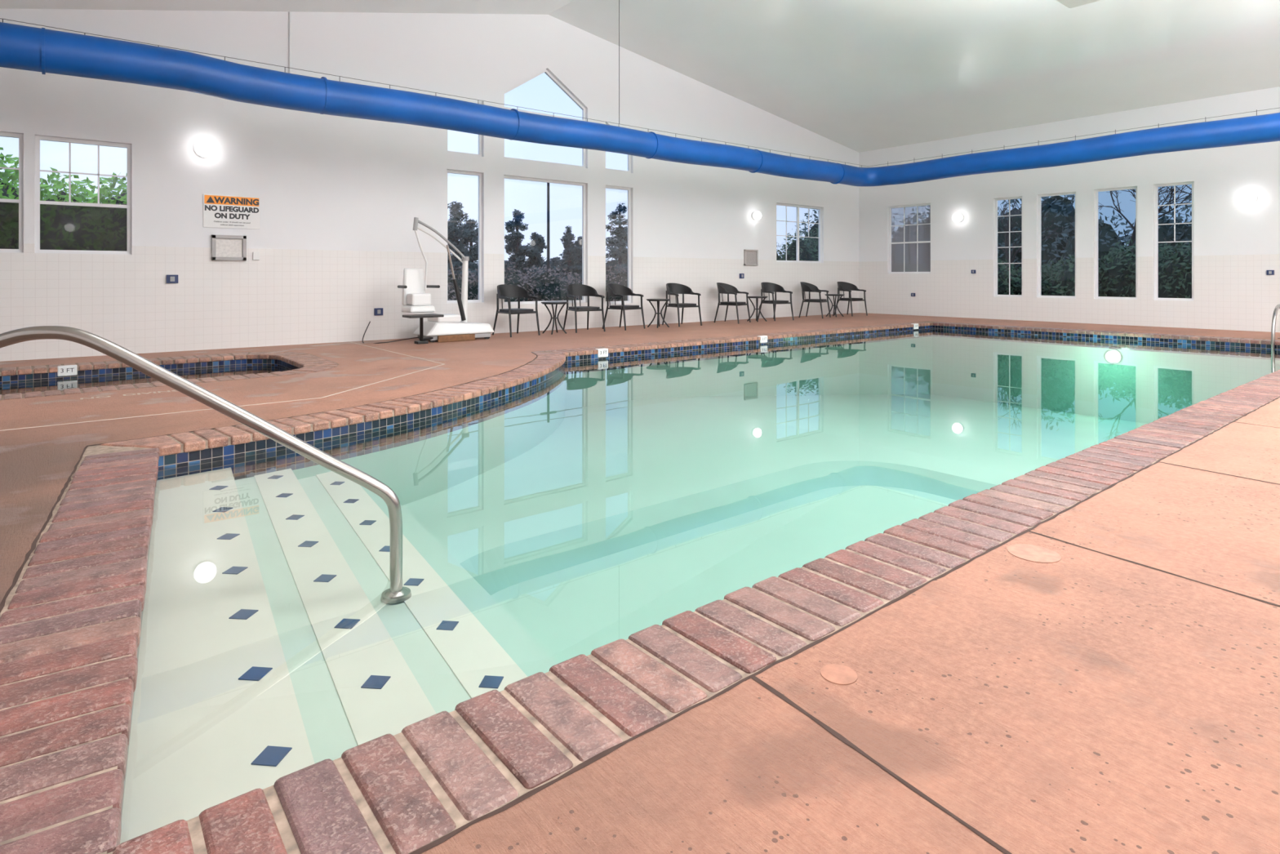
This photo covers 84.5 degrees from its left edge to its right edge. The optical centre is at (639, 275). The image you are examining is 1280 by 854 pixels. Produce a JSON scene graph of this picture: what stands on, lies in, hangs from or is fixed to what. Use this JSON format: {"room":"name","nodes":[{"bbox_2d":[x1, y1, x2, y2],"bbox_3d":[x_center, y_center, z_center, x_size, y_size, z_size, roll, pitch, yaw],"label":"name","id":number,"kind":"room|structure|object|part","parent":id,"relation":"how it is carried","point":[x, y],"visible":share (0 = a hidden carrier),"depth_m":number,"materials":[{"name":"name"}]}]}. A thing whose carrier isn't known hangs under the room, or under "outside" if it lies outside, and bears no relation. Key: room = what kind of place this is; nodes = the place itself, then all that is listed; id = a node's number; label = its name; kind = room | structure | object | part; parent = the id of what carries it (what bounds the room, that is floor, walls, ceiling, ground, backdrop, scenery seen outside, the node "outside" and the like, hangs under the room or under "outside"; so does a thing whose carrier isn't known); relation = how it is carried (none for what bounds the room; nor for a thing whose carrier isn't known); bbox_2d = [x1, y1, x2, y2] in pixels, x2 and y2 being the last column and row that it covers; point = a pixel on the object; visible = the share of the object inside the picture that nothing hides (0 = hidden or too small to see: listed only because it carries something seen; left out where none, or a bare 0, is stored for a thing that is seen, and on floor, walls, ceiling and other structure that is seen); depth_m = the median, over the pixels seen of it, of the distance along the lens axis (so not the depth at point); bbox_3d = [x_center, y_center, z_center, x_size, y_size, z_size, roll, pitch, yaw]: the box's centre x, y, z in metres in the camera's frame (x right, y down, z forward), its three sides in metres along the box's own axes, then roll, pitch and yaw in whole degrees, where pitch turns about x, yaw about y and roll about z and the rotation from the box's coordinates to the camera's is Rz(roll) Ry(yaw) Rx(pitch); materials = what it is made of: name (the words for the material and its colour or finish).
{"room":"indoor swimming pool","nodes":[
{"label":"indoor swimming pool","id":0,"kind":"room"},
{"bbox_2d":[0,8,858,361],"bbox_3d":[-2.131,-1.900,12.685,20.650,5.800,0.160,0,0,-39],"label":"wall","id":1,"kind":"structure","parent":0,"point":[341,197],"depth_m":10.83,"materials":[{"name":"paint"}]},
{"bbox_2d":[0,132,23,253],"bbox_3d":[-7.715,-0.985,8.183,0.842,1.421,0.050,0,0,-39],"label":"window","id":2,"kind":"structure","parent":1,"relation":"in","point":[11,211],"depth_m":8.40,"materials":[{"name":"white plastic"}]},
{"bbox_2d":[35,135,131,254],"bbox_3d":[-6.942,-0.985,8.809,0.944,1.421,0.050,0,0,-39],"label":"window","id":3,"kind":"structure","parent":1,"relation":"in","point":[60,227],"depth_m":8.80,"materials":[{"name":"white plastic"}]},
{"bbox_2d":[166,275,177,283],"bbox_3d":[-6.167,0.041,9.290,0.130,0.110,0.036,0,0,-39],"label":"electrical outlet","id":4,"kind":"object","parent":1,"relation":"attached to","point":[170,278],"visible":1,"depth_m":9.28,"materials":[{"name":"blue plastic"}]},
{"bbox_2d":[194,137,216,157],"bbox_3d":[-5.825,-1.715,9.437,0.260,0.260,0.238,0,0,-39],"label":"wall sconce","id":5,"kind":"object","parent":1,"relation":"attached to","point":[203,147],"visible":1,"depth_m":9.36,"materials":[{"name":"white glass"}]},
{"bbox_2d":[211,235,246,260],"bbox_3d":[-5.654,-0.386,9.697,0.413,0.345,0.050,0,0,-39],"label":"framed notice","id":6,"kind":"object","parent":1,"relation":"attached to","point":[224,247],"visible":1,"depth_m":9.69,"materials":[{"name":"grey paper"}]},
{"bbox_2d":[203,194,260,229],"bbox_3d":[-5.634,-0.883,9.734,0.690,0.450,0.017,0,0,-39],"label":"warning sign","id":7,"kind":"object","parent":1,"relation":"attached to","point":[219,211],"visible":1,"depth_m":9.72,"materials":[{"name":"white plastic"}]},
{"bbox_2d":[253,252,259,260],"bbox_3d":[-5.401,-0.279,9.914,0.080,0.112,0.030,0,0,-39],"label":"light switch","id":8,"kind":"object","parent":1,"relation":"attached to","point":[255,255],"visible":1,"depth_m":9.90,"materials":[{"name":"white plastic"}]},
{"bbox_2d":[288,11,291,73],"bbox_3d":[-5.059,-3.151,10.185,0.026,1.328,0.026,0,0,-16],"label":"conduit","id":9,"kind":"object","parent":1,"relation":"attached to","point":[290,12],"visible":0.65,"depth_m":10.17,"materials":[{"name":"white plastic"}]},
{"bbox_2d":[373,307,382,315],"bbox_3d":[-4.074,0.558,10.985,0.130,0.110,0.036,0,0,-39],"label":"electrical outlet","id":10,"kind":"object","parent":1,"relation":"attached to","point":[379,311],"visible":1,"depth_m":10.97,"materials":[{"name":"blue plastic"}]},
{"bbox_2d":[446,169,481,302],"bbox_3d":[-3.010,-0.660,11.993,0.670,2.233,0.050,0,0,-39],"label":"window","id":11,"kind":"structure","parent":1,"relation":"in","point":[479,175],"depth_m":12.15,"materials":[{"name":"white plastic"}]},
{"bbox_2d":[446,102,481,156],"bbox_3d":[-3.010,-2.538,11.993,0.670,0.974,0.050,0,0,-39],"label":"window","id":12,"kind":"structure","parent":1,"relation":"in","point":[479,154],"depth_m":12.14,"materials":[{"name":"white plastic"}]},
{"bbox_2d":[503,175,585,304],"bbox_3d":[-1.755,-0.634,13.008,1.786,2.284,0.050,0,0,-39],"label":"window","id":13,"kind":"structure","parent":1,"relation":"in","point":[582,184],"depth_m":13.35,"materials":[{"name":"white plastic"}]},
{"bbox_2d":[503,69,585,121],"bbox_3d":[-1.755,-3.380,13.008,1.786,0.873,0.050,0,0,-39],"label":"window","id":14,"kind":"structure","parent":1,"relation":"in","point":[548,73],"depth_m":13.09,"materials":[{"name":"white plastic"}]},
{"bbox_2d":[503,138,585,168],"bbox_3d":[-1.755,-2.441,13.008,1.786,0.761,0.050,0,0,-39],"label":"window","id":15,"kind":"structure","parent":1,"relation":"in","point":[583,166],"depth_m":13.13,"materials":[{"name":"white plastic"}]},
{"bbox_2d":[605,185,631,303],"bbox_3d":[-0.466,-0.614,14.053,0.680,2.324,0.050,0,0,-39],"label":"window","id":16,"kind":"structure","parent":1,"relation":"in","point":[628,189],"depth_m":14.23,"materials":[{"name":"white plastic"}]},
{"bbox_2d":[605,124,631,173],"bbox_3d":[-0.466,-2.548,14.053,0.680,0.954,0.050,0,0,-39],"label":"window","id":17,"kind":"structure","parent":1,"relation":"in","point":[628,171],"depth_m":14.22,"materials":[{"name":"white plastic"}]},
{"bbox_2d":[739,273,744,278],"bbox_3d":[2.340,0.000,16.177,0.130,0.110,0.036,0,0,-39],"label":"electrical outlet","id":18,"kind":"object","parent":1,"relation":"attached to","point":[741,275],"visible":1,"depth_m":16.16,"materials":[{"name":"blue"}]},
{"bbox_2d":[743,249,758,265],"bbox_3d":[2.577,-0.426,16.360,0.436,0.365,0.050,0,0,-39],"label":"air vent","id":19,"kind":"object","parent":1,"relation":"in","point":[750,256],"visible":1,"depth_m":16.36,"materials":[{"name":"silver metal"}]},
{"bbox_2d":[751,211,761,220],"bbox_3d":[2.722,-1.401,16.382,0.210,0.210,0.198,0,0,-39],"label":"wall sconce","id":20,"kind":"object","parent":1,"relation":"attached to","point":[757,215],"visible":1,"depth_m":16.32,"materials":[{"name":"white glass"}]},
{"bbox_2d":[776,203,821,262],"bbox_3d":[3.948,-1.050,17.626,1.847,1.431,0.050,0,0,-39],"label":"window","id":21,"kind":"structure","parent":1,"relation":"in","point":[797,206],"depth_m":17.62,"materials":[{"name":"white plastic"}]},
{"bbox_2d":[0,312,1279,853],"bbox_3d":[2.676,1.000,6.747,20.650,0.001,15.120,0,0,-39],"label":"floor","id":22,"kind":"structure","parent":0,"point":[1086,701],"depth_m":1.71,"materials":[{"name":"concrete"}]},
{"bbox_2d":[80,390,173,399],"bbox_3d":[-4.276,0.999,5.949,0.707,0.001,0.097,0,0,-39],"label":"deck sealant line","id":23,"kind":"object","parent":22,"relation":"on","point":[167,390],"visible":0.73,"depth_m":5.96,"materials":[{"name":"beige"}]},
{"bbox_2d":[0,358,299,382],"bbox_3d":[-5.818,1.475,6.869,5.000,0.850,2.600,0,0,-39],"label":"basin","id":24,"kind":"object","parent":22,"relation":"in","point":[17,378],"visible":0.09,"depth_m":8.15,"materials":[{"name":"tile"}]},
{"bbox_2d":[0,364,290,395],"bbox_3d":[-5.864,1.538,6.806,4.680,0.825,2.199,0,0,-39],"label":"water","id":25,"kind":"object","parent":24,"relation":"in","point":[42,385],"visible":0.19,"depth_m":7.68,"materials":[{"name":"blue liquid"}]},
{"bbox_2d":[0,351,338,399],"bbox_3d":[-5.882,1.024,6.803,5.461,0.061,2.728,0,0,-41],"label":"coping","id":26,"kind":"object","parent":24,"relation":"on","point":[306,362],"visible":0.77,"depth_m":7.73,"materials":[{"name":"brick"}]},
{"bbox_2d":[57,364,77,376],"bbox_3d":[-6.319,1.044,7.774,0.170,0.112,0.084,0,0,-39],"label":"depth marker","id":27,"kind":"object","parent":26,"relation":"on","point":[67,370],"depth_m":7.74,"materials":[{"name":"white tile"}]},
{"bbox_2d":[0,342,444,431],"bbox_3d":[-4.153,1.000,6.045,3.123,0.004,8.730,0,0,17],"label":"deck sealant line","id":28,"kind":"object","parent":22,"relation":"on","point":[351,342],"visible":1,"depth_m":5.58,"materials":[{"name":"beige"}]},
{"bbox_2d":[362,217,493,344],"bbox_3d":[-3.188,0.072,10.804,1.855,1.891,1.206,0,0,-39],"label":"lift","id":29,"kind":"object","parent":22,"relation":"on","point":[443,327],"visible":0.99,"depth_m":10.69,"materials":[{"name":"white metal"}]},
{"bbox_3d":[-3.768,0.856,10.631,0.798,0.322,0.407,0,0,-4],"label":"power cord","id":30,"kind":"part","parent":29,"relation":"part of","materials":[{"name":"black metal"}]},
{"bbox_3d":[-3.320,0.210,10.522,0.388,0.660,0.442,0,0,-39],"label":"seat","id":31,"kind":"part","parent":29,"relation":"part of","materials":[{"name":"white plastic"}]},
{"bbox_2d":[492,284,540,337],"bbox_3d":[-2.117,0.574,11.892,0.614,0.858,0.648,0,0,-45],"label":"patio chair","id":32,"kind":"object","parent":22,"relation":"on","point":[505,291],"visible":1,"depth_m":11.90,"materials":[{"name":"black plastic"}]},
{"bbox_2d":[541,301,568,334],"bbox_3d":[-1.484,0.730,12.243,0.470,0.556,0.470,0,0,-39],"label":"side table","id":33,"kind":"object","parent":22,"relation":"on","point":[544,303],"visible":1,"depth_m":12.22,"materials":[{"name":"black metal"}]},
{"bbox_2d":[563,284,605,333],"bbox_3d":[-1.040,0.574,12.764,0.614,0.858,0.648,0,0,-32],"label":"patio chair","id":34,"kind":"object","parent":22,"relation":"on","point":[573,291],"visible":1,"depth_m":12.85,"materials":[{"name":"black plastic"}]},
{"bbox_2d":[602,283,645,330],"bbox_3d":[-0.331,0.574,13.337,0.648,0.858,0.614,0,0,38],"label":"patio chair","id":35,"kind":"object","parent":22,"relation":"on","point":[613,290],"visible":0.99,"depth_m":13.36,"materials":[{"name":"black plastic"}]},
{"bbox_2d":[0,321,1279,853],"bbox_3d":[3.574,0.999,5.598,20.400,0.001,12.005,0,0,-39],"label":"joint","id":36,"kind":"object","parent":22,"relation":"on","point":[443,838],"visible":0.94,"depth_m":1.73,"materials":[{"name":"brown"}]},
{"bbox_2d":[0,321,1279,853],"bbox_3d":[2.641,1.024,8.111,15.019,0.062,6.945,0,0,-39],"label":"pool coping","id":37,"kind":"object","parent":22,"relation":"on","point":[70,621],"depth_m":1.81},
{"bbox_2d":[646,298,670,328],"bbox_3d":[0.357,0.730,13.735,0.470,0.556,0.470,0,0,-39],"label":"side table","id":38,"kind":"object","parent":22,"relation":"on","point":[658,300],"visible":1,"depth_m":13.69,"materials":[{"name":"black metal"}]},
{"bbox_2d":[662,283,702,326],"bbox_3d":[0.824,0.574,14.273,0.614,0.858,0.648,0,0,-36],"label":"patio chair","id":39,"kind":"object","parent":22,"relation":"on","point":[674,289],"visible":0.99,"depth_m":14.30,"materials":[{"name":"black metal"}]},
{"bbox_2d":[121,324,1279,813],"bbox_3d":[2.651,1.900,8.129,14.350,1.700,6.300,0,0,-39],"label":"pool basin","id":40,"kind":"object","parent":22,"relation":"on","point":[597,505],"visible":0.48,"depth_m":6.14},
{"bbox_2d":[120,466,557,843],"bbox_3d":[-1.451,1.695,3.136,1.787,1.010,3.900,0,0,-39],"label":"entry steps","id":41,"kind":"structure","parent":40,"relation":"in","point":[197,729],"depth_m":2.48,"materials":[{"name":"white tile"}]},
{"bbox_2d":[0,325,411,603],"bbox_3d":[-1.917,0.770,2.771,1.752,1.160,0.944,0,0,-39],"label":"pool handrail","id":42,"kind":"object","parent":41,"relation":"on","point":[397,593],"depth_m":2.80,"materials":[{"name":"silver metal"}]},
{"bbox_2d":[208,475,503,766],"bbox_3d":[-1.413,1.270,3.123,0.768,0.167,3.272,0,0,-33],"label":"tiles","id":43,"kind":"structure","parent":40,"relation":"on","point":[273,756],"depth_m":2.47,"materials":[{"name":"blue tile"}]},
{"bbox_2d":[595,347,608,357],"bbox_3d":[-0.520,1.044,9.574,0.170,0.112,0.084,0,0,-39],"label":"depth marker","id":44,"kind":"object","parent":40,"relation":"on","point":[602,352],"depth_m":9.54,"materials":[{"name":"white tile"}]},
{"bbox_2d":[757,335,767,342],"bbox_3d":[2.022,1.044,11.631,0.170,0.112,0.084,0,0,-39],"label":"depth marker","id":45,"kind":"object","parent":40,"relation":"on","point":[763,338],"depth_m":11.60,"materials":[{"name":"white tile"}]},
{"bbox_2d":[911,323,918,328],"bbox_3d":[5.698,1.044,14.607,0.170,0.112,0.084,0,0,-39],"label":"depth marker","id":46,"kind":"object","parent":40,"relation":"on","point":[915,325],"depth_m":14.57,"materials":[{"name":"white tile"}]},
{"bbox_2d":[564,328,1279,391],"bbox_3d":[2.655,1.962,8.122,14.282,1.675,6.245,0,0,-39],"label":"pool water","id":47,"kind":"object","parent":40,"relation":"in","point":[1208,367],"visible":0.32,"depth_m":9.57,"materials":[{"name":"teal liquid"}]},
{"bbox_2d":[714,282,751,324],"bbox_3d":[1.961,0.574,15.128,0.648,0.858,0.614,0,0,34],"label":"patio chair","id":48,"kind":"object","parent":22,"relation":"on","point":[723,288],"visible":1,"depth_m":15.05,"materials":[{"name":"black metal"}]},
{"bbox_2d":[746,296,768,321],"bbox_3d":[2.580,0.730,15.534,0.470,0.556,0.470,0,0,-39],"label":"side table","id":49,"kind":"object","parent":22,"relation":"on","point":[748,297],"visible":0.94,"depth_m":15.51,"materials":[{"name":"black metal"}]},
{"bbox_2d":[757,282,794,320],"bbox_3d":[3.056,0.574,16.016,0.614,0.858,0.648,0,0,-33],"label":"patio chair","id":50,"kind":"object","parent":22,"relation":"on","point":[766,287],"visible":0.96,"depth_m":16.03,"materials":[{"name":"black metal"}]},
{"bbox_2d":[798,281,831,318],"bbox_3d":[4.176,0.574,16.921,0.648,0.858,0.614,0,0,33],"label":"patio chair","id":51,"kind":"object","parent":22,"relation":"on","point":[806,286],"visible":1,"depth_m":16.84,"materials":[{"name":"black metal"}]},
{"bbox_2d":[824,293,844,316],"bbox_3d":[4.788,0.730,17.321,0.470,0.556,0.470,0,0,-39],"label":"side table","id":52,"kind":"object","parent":22,"relation":"on","point":[834,305],"visible":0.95,"depth_m":17.31,"materials":[{"name":"black metal"}]},
{"bbox_2d":[820,663,857,684],"bbox_3d":[0.499,1.000,1.768,0.090,0.004,0.090,0,0,-39],"label":"lid","id":53,"kind":"object","parent":22,"relation":"on","point":[836,673],"visible":1,"depth_m":1.76,"materials":[{"name":"plastic"}]},
{"bbox_2d":[834,281,867,316],"bbox_3d":[5.309,0.574,17.840,0.614,0.858,0.648,0,0,-34],"label":"patio chair","id":54,"kind":"object","parent":22,"relation":"on","point":[842,286],"visible":0.96,"depth_m":17.81,"materials":[{"name":"black metal"}]},
{"bbox_2d":[1007,543,1061,563],"bbox_3d":[1.419,1.000,2.538,0.170,0.004,0.170,0,0,-39],"label":"lid","id":55,"kind":"object","parent":22,"relation":"on","point":[1036,553],"visible":1,"depth_m":2.53,"materials":[{"name":"plastic"}]},
{"bbox_2d":[0,0,1279,152],"bbox_3d":[2.676,-3.570,6.747,20.950,2.460,15.420,0,0,-39],"label":"ceiling","id":56,"kind":"structure","parent":0,"point":[860,76],"depth_m":12.53,"materials":[{"name":"paint"}]},
{"bbox_2d":[0,0,1279,186],"bbox_3d":[2.286,-3.379,5.289,18.210,2.806,13.344,0,0,-39],"label":"air duct","id":57,"kind":"object","parent":56,"relation":"hanging from","point":[42,50],"visible":1,"depth_m":9.92,"materials":[{"name":"blue fabric"}]},
{"bbox_2d":[1056,0,1101,8],"bbox_3d":[4.796,-3.998,7.743,2.080,1.376,0.880,0,0,-39],"label":"ceiling light fixture","id":58,"kind":"object","parent":56,"relation":"attached to","point":[1069,4],"depth_m":8.54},
{"bbox_2d":[858,86,1279,332],"bbox_3d":[10.763,-1.175,13.294,0.160,4.350,15.120,0,0,-39],"label":"wall","id":59,"kind":"structure","parent":0,"point":[1236,243],"depth_m":14.77,"materials":[{"name":"paint"}]},
{"bbox_2d":[888,203,930,273],"bbox_3d":[6.931,-0.939,18.050,0.050,1.756,1.188,0,0,-39],"label":"window","id":60,"kind":"structure","parent":59,"relation":"in","point":[909,225],"depth_m":18.06,"materials":[{"name":"white plastic"}]},
{"bbox_2d":[951,212,964,222],"bbox_3d":[7.610,-1.401,16.883,0.222,0.240,0.240,0,0,-39],"label":"wall sconce","id":61,"kind":"object","parent":59,"relation":"attached to","point":[957,217],"visible":1,"depth_m":16.81,"materials":[{"name":"white glass"}]},
{"bbox_2d":[995,196,1022,297],"bbox_3d":[8.471,-0.660,16.149,0.050,2.274,0.640,0,0,-39],"label":"window","id":62,"kind":"structure","parent":59,"relation":"in","point":[1013,197],"depth_m":16.22,"materials":[{"name":"white plastic"}]},
{"bbox_2d":[1038,191,1075,297],"bbox_3d":[9.109,-0.660,15.360,0.050,2.274,0.782,0,0,-39],"label":"window","id":63,"kind":"structure","parent":59,"relation":"in","point":[1072,193],"depth_m":15.62,"materials":[{"name":"white plastic"}]},
{"bbox_2d":[1094,186,1137,299],"bbox_3d":[9.809,-0.665,14.496,0.050,2.284,0.771,0,0,-39],"label":"window","id":64,"kind":"structure","parent":59,"relation":"in","point":[1096,191],"depth_m":14.73,"materials":[{"name":"white plastic"}]},
{"bbox_2d":[1154,181,1193,301],"bbox_3d":[10.425,-0.665,13.735,0.050,2.284,0.640,0,0,-39],"label":"window","id":65,"kind":"structure","parent":59,"relation":"in","point":[1156,186],"depth_m":13.87,"materials":[{"name":"white plastic"}]},
{"bbox_2d":[1239,191,1257,204],"bbox_3d":[10.982,-1.401,12.717,0.222,0.240,0.240,0,0,-39],"label":"wall sconce","id":66,"kind":"object","parent":59,"relation":"attached to","point":[1246,197],"visible":1,"depth_m":12.65,"materials":[{"name":"white glass"}]},
{"bbox_2d":[1266,270,1274,275],"bbox_3d":[11.234,-0.061,12.555,0.035,0.085,0.100,0,0,-39],"label":"electrical outlet","id":67,"kind":"object","parent":59,"relation":"attached to","point":[1268,272],"visible":1,"depth_m":12.54,"materials":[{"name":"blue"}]},
{"bbox_2d":[1271,304,1279,350],"bbox_3d":[10.057,1.221,10.773,0.830,1.559,0.570,0,0,-39],"label":"pool ladder","id":68,"kind":"object","parent":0,"point":[1275,312],"depth_m":10.73,"materials":[{"name":"silver metal"}]},
{"label":"outside","id":69,"kind":"structure","parent":0,"visible":0},
{"label":"ground","id":70,"kind":"structure","parent":69,"visible":0},
{"bbox_2d":[0,146,126,204],"bbox_3d":[-9.123,-0.190,10.460,5.857,3.423,1.958,0,0,-39],"label":"hedge","id":71,"kind":"object","parent":70,"relation":"on","point":[8,190],"visible":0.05,"depth_m":10.56,"materials":[{"name":"green plant"}]},
{"bbox_2d":[447,201,478,278],"bbox_3d":[-10.271,-1.391,38.168,2.609,5.394,3.519,0,0,-39],"label":"pine","id":72,"kind":"object","parent":70,"relation":"on","point":[455,234],"visible":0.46,"depth_m":37.96,"materials":[{"name":"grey plant"}]},
{"bbox_2d":[450,217,478,280],"bbox_3d":[-9.484,-1.036,39.640,2.560,4.687,2.718,0,0,0],"label":"pine","id":73,"kind":"object","parent":70,"relation":"on","point":[470,224],"visible":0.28,"depth_m":39.57,"materials":[{"name":"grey plant"}]},
{"bbox_2d":[504,208,540,276],"bbox_3d":[-6.913,-1.273,40.756,2.099,5.159,2.296,0,0,-39],"label":"pine","id":74,"kind":"object","parent":70,"relation":"on","point":[518,252],"visible":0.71,"depth_m":40.41,"materials":[{"name":"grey plant"}]},
{"bbox_2d":[447,253,617,280],"bbox_3d":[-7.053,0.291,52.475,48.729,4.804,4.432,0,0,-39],"label":"tree","id":75,"kind":"object","parent":70,"relation":"on","point":[562,263],"visible":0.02,"depth_m":52.80,"materials":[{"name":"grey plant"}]},
{"bbox_2d":[447,260,627,302],"bbox_3d":[-2.819,0.799,16.923,9.860,2.370,2.633,0,0,-39],"label":"shrubs","id":76,"kind":"object","parent":70,"relation":"on","point":[544,286],"visible":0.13,"depth_m":16.64,"materials":[{"name":"green plant"}]},
{"bbox_2d":[523,231,554,278],"bbox_3d":[-5.996,-0.697,42.693,2.008,4.010,2.731,0,0,28],"label":"pine","id":77,"kind":"object","parent":70,"relation":"on","point":[538,241],"visible":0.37,"depth_m":42.12,"materials":[{"name":"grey plant"}]},
{"bbox_2d":[551,226,582,280],"bbox_3d":[-4.525,-0.949,43.975,2.963,4.514,2.251,0,0,21],"label":"pine","id":78,"kind":"object","parent":70,"relation":"on","point":[569,257],"visible":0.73,"depth_m":43.73,"materials":[{"name":"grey plant"}]},
{"bbox_2d":[573,235,582,280],"bbox_3d":[-3.801,-0.659,45.557,2.578,3.935,2.280,0,0,-39],"label":"pine","id":79,"kind":"object","parent":70,"relation":"on","point":[579,242],"visible":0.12,"depth_m":45.61,"materials":[{"name":"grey plant"}]},
{"bbox_2d":[605,202,627,276],"bbox_3d":[-1.417,-1.774,46.346,3.469,6.158,4.327,0,0,-39],"label":"pine","id":80,"kind":"object","parent":70,"relation":"on","point":[620,232],"visible":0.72,"depth_m":46.22,"materials":[{"name":"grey plant"}]},
{"bbox_2d":[609,217,627,275],"bbox_3d":[-0.539,-1.529,48.833,3.197,5.671,3.799,0,0,45],"label":"pine","id":81,"kind":"object","parent":70,"relation":"on","point":[627,218],"visible":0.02,"depth_m":48.49,"materials":[{"name":"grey plant"}]},
{"bbox_2d":[546,182,818,273],"bbox_3d":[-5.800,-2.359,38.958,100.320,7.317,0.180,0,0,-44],"label":"utility pole","id":82,"kind":"object","parent":70,"relation":"on","point":[548,184],"visible":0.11,"depth_m":39.52,"materials":[{"name":"grey"}]},
{"bbox_2d":[776,227,818,261],"bbox_3d":[4.405,0.084,21.270,5.567,3.470,1.896,0,0,-39],"label":"shrub","id":83,"kind":"object","parent":70,"relation":"on","point":[811,253],"visible":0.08,"depth_m":21.13,"materials":[{"name":"green plant"}]},
{"bbox_2d":[795,188,1191,275],"bbox_3d":[15.709,-0.237,29.668,5.635,9.321,23.758,0,0,-38],"label":"trees","id":84,"kind":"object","parent":70,"relation":"on","point":[1053,248],"depth_m":27.22,"materials":[{"name":"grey plant"}]},
{"bbox_2d":[997,199,1063,271],"bbox_3d":[13.305,-0.925,24.770,2.623,4.458,2.948,0,0,-39],"label":"bare tree","id":85,"kind":"object","parent":70,"relation":"on","point":[1005,228],"visible":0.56,"depth_m":24.69,"materials":[{"name":"grey plant"}]},
{"bbox_2d":[997,236,1191,298],"bbox_3d":[11.180,0.367,18.093,2.521,2.644,12.817,0,0,-39],"label":"evergreen shrubs","id":86,"kind":"object","parent":70,"relation":"on","point":[1116,277],"visible":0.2,"depth_m":17.15,"materials":[{"name":"green plant"}]},
{"bbox_2d":[1097,184,1191,252],"bbox_3d":[15.284,-1.178,21.060,3.113,4.964,2.513,0,0,-7],"label":"bare tree","id":87,"kind":"object","parent":70,"relation":"on","point":[1133,236],"visible":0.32,"depth_m":20.91,"materials":[{"name":"grey plant"}]},
{"bbox_2d":[1158,184,1191,208],"bbox_3d":[16.466,-1.381,19.293,3.871,5.374,2.246,0,0,36],"label":"bare tree","id":88,"kind":"object","parent":70,"relation":"on","point":[1184,184],"visible":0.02,"depth_m":19.84,"materials":[{"name":"grey plant"}]}
]}

